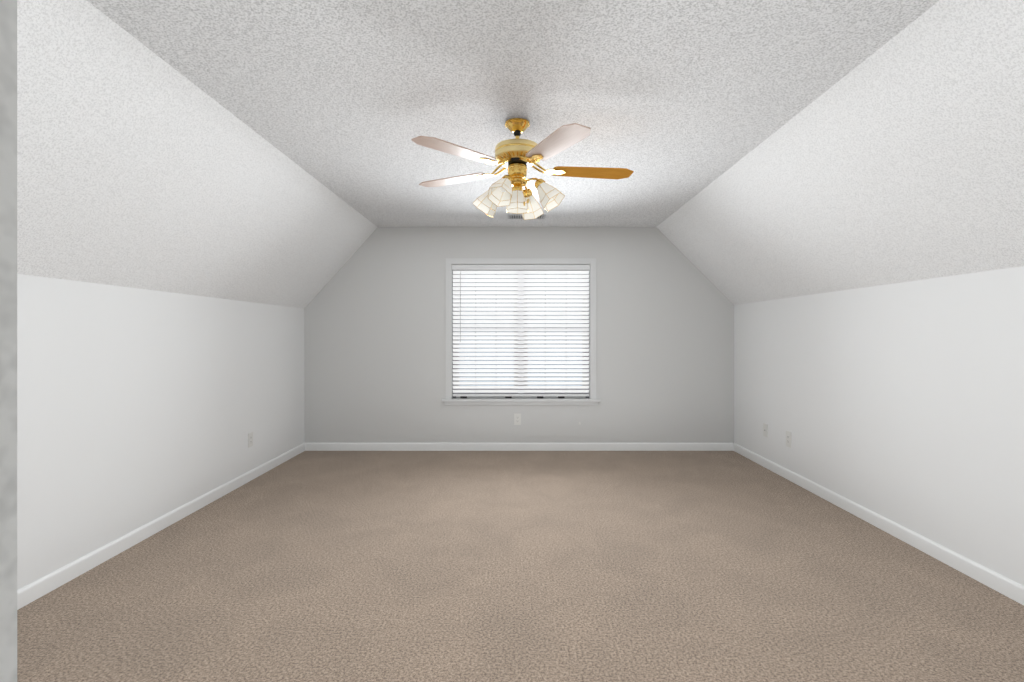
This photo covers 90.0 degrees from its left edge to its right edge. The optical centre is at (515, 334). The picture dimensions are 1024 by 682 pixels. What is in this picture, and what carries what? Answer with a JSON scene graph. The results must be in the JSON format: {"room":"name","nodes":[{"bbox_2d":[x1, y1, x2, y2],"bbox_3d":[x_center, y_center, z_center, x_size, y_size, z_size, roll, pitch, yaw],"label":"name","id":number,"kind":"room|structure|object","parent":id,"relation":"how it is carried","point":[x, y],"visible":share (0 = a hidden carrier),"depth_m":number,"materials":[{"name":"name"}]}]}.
{"room":"empty attic room","nodes":[
{"label":"empty attic room","id":0,"kind":"room"},
{"bbox_2d":[0,0,16,681],"bbox_3d":[-1.274,0.024,0.130,2.160,2.490,0.140,0,0,0],"label":"wall","id":1,"kind":"structure","parent":0,"point":[8,340],"depth_m":0.20,"materials":[{"name":"grey paint"}]},
{"bbox_2d":[17,274,303,589],"bbox_3d":[-2.364,0.519,2.522,0.120,1.599,6.544,0,0,0],"label":"wall","id":2,"kind":"structure","parent":0,"point":[137,408],"depth_m":3.08,"materials":[{"name":"white paint"}]},
{"bbox_2d":[17,443,304,609],"bbox_3d":[-2.297,1.226,2.522,0.013,0.085,6.144,0,0,0],"label":"baseboard","id":3,"kind":"structure","parent":2,"relation":"attached to","point":[39,588],"depth_m":3.07,"materials":[{"name":"white wood"}]},
{"bbox_2d":[248,432,252,447],"bbox_3d":[-2.300,0.916,4.450,0.009,0.122,0.075,0,0,0],"label":"electrical outlet","id":4,"kind":"object","parent":2,"relation":"attached to","point":[250,439],"visible":1,"depth_m":4.44,"materials":[{"name":"white plastic"}]},
{"bbox_2d":[17,0,376,308],"bbox_3d":[-1.948,-0.766,2.522,0.890,0.971,6.544,0,0,0],"label":"ceiling","id":5,"kind":"structure","parent":0,"point":[140,165],"depth_m":2.59,"materials":[{"name":"white paint"}]},
{"bbox_2d":[87,0,938,226],"bbox_3d":[0.019,-1.231,2.522,3.045,0.120,6.544,0,0,0],"label":"ceiling","id":6,"kind":"structure","parent":0,"point":[674,105],"depth_m":2.36,"materials":[{"name":"white paint"}]},
{"bbox_2d":[411,118,633,219],"bbox_3d":[0.041,-0.920,2.852,1.251,0.502,1.259,0,0,0],"label":"ceiling fan","id":7,"kind":"object","parent":6,"relation":"hanging from","point":[515,191],"visible":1,"depth_m":2.77,"materials":[{"name":"white wood"}]},
{"bbox_2d":[507,214,545,218],"bbox_3d":[0.112,-1.167,5.090,0.376,0.012,0.180,0,0,0],"label":"ceiling vent","id":8,"kind":"object","parent":6,"relation":"in","point":[519,216],"visible":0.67,"depth_m":5.08,"materials":[{"name":"grey"}]},
{"bbox_2d":[304,227,733,442],"bbox_3d":[0.044,-0.026,5.674,5.096,2.690,0.160,0,0,0],"label":"wall","id":9,"kind":"structure","parent":0,"point":[375,340],"depth_m":5.59,"materials":[{"name":"white paint"}]},
{"bbox_2d":[514,414,520,424],"bbox_3d":[0.026,0.927,5.590,0.075,0.122,0.009,0,0,0],"label":"electrical outlet","id":10,"kind":"object","parent":9,"relation":"attached to","point":[517,419],"visible":1,"depth_m":5.59,"materials":[{"name":"white plastic"}]},
{"bbox_2d":[305,443,732,450],"bbox_3d":[0.044,1.226,5.588,4.670,0.085,0.013,0,0,0],"label":"baseboard","id":11,"kind":"structure","parent":9,"relation":"attached to","point":[518,446],"depth_m":5.58,"materials":[{"name":"white wood"}]},
{"bbox_2d":[442,258,600,404],"bbox_3d":[0.069,-0.030,5.644,1.727,1.598,0.169,0,0,0],"label":"window","id":12,"kind":"structure","parent":9,"relation":"in","point":[451,399],"depth_m":5.59,"materials":[{"name":"white paint"}]},
{"bbox_2d":[452,265,589,396],"bbox_3d":[0.062,-0.039,5.626,1.507,1.442,0.068,0,0,0],"label":"window blinds","id":13,"kind":"object","parent":12,"relation":"attached to","point":[520,288],"visible":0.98,"depth_m":5.63,"materials":[{"name":"white plastic"}]},
{"bbox_2d":[17,451,1023,681],"bbox_3d":[0.044,1.329,2.522,5.096,0.120,6.544,0,0,0],"label":"floor","id":14,"kind":"structure","parent":0,"point":[519,566],"depth_m":2.56,"materials":[{"name":"beige carpet"}]},
{"bbox_2d":[656,0,1023,304],"bbox_3d":[1.966,-0.788,2.522,1.022,0.935,6.544,0,0,0],"label":"ceiling","id":15,"kind":"structure","parent":0,"point":[898,157],"depth_m":2.59,"materials":[{"name":"white paint"}]},
{"bbox_2d":[734,266,1023,585],"bbox_3d":[2.452,0.499,2.522,0.120,1.640,6.544,0,0,0],"label":"wall","id":16,"kind":"structure","parent":0,"point":[901,403],"depth_m":3.12,"materials":[{"name":"white paint"}]},
{"bbox_2d":[763,423,767,436],"bbox_3d":[2.387,0.915,4.886,0.010,0.122,0.075,0,0,0],"label":"jack","id":17,"kind":"object","parent":16,"relation":"attached to","point":[765,430],"visible":1,"depth_m":4.88,"materials":[{"name":"white plastic"}]},
{"bbox_2d":[786,431,790,447],"bbox_3d":[2.388,0.916,4.473,0.009,0.135,0.080,0,0,0],"label":"electrical outlet","id":18,"kind":"object","parent":16,"relation":"attached to","point":[788,438],"visible":1,"depth_m":4.47,"materials":[{"name":"white plastic"}]},
{"bbox_2d":[733,443,1023,604],"bbox_3d":[2.385,1.226,2.522,0.013,0.085,6.144,0,0,0],"label":"baseboard","id":19,"kind":"structure","parent":16,"relation":"attached to","point":[1007,587],"depth_m":3.11,"materials":[{"name":"white wood"}]},
{"label":"outside","id":20,"kind":"structure","parent":0,"visible":0},
{"bbox_2d":[459,307,581,385],"bbox_3d":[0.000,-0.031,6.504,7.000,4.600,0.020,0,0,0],"label":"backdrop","id":21,"kind":"structure","parent":20,"point":[513,348],"depth_m":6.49,"materials":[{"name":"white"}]}
]}

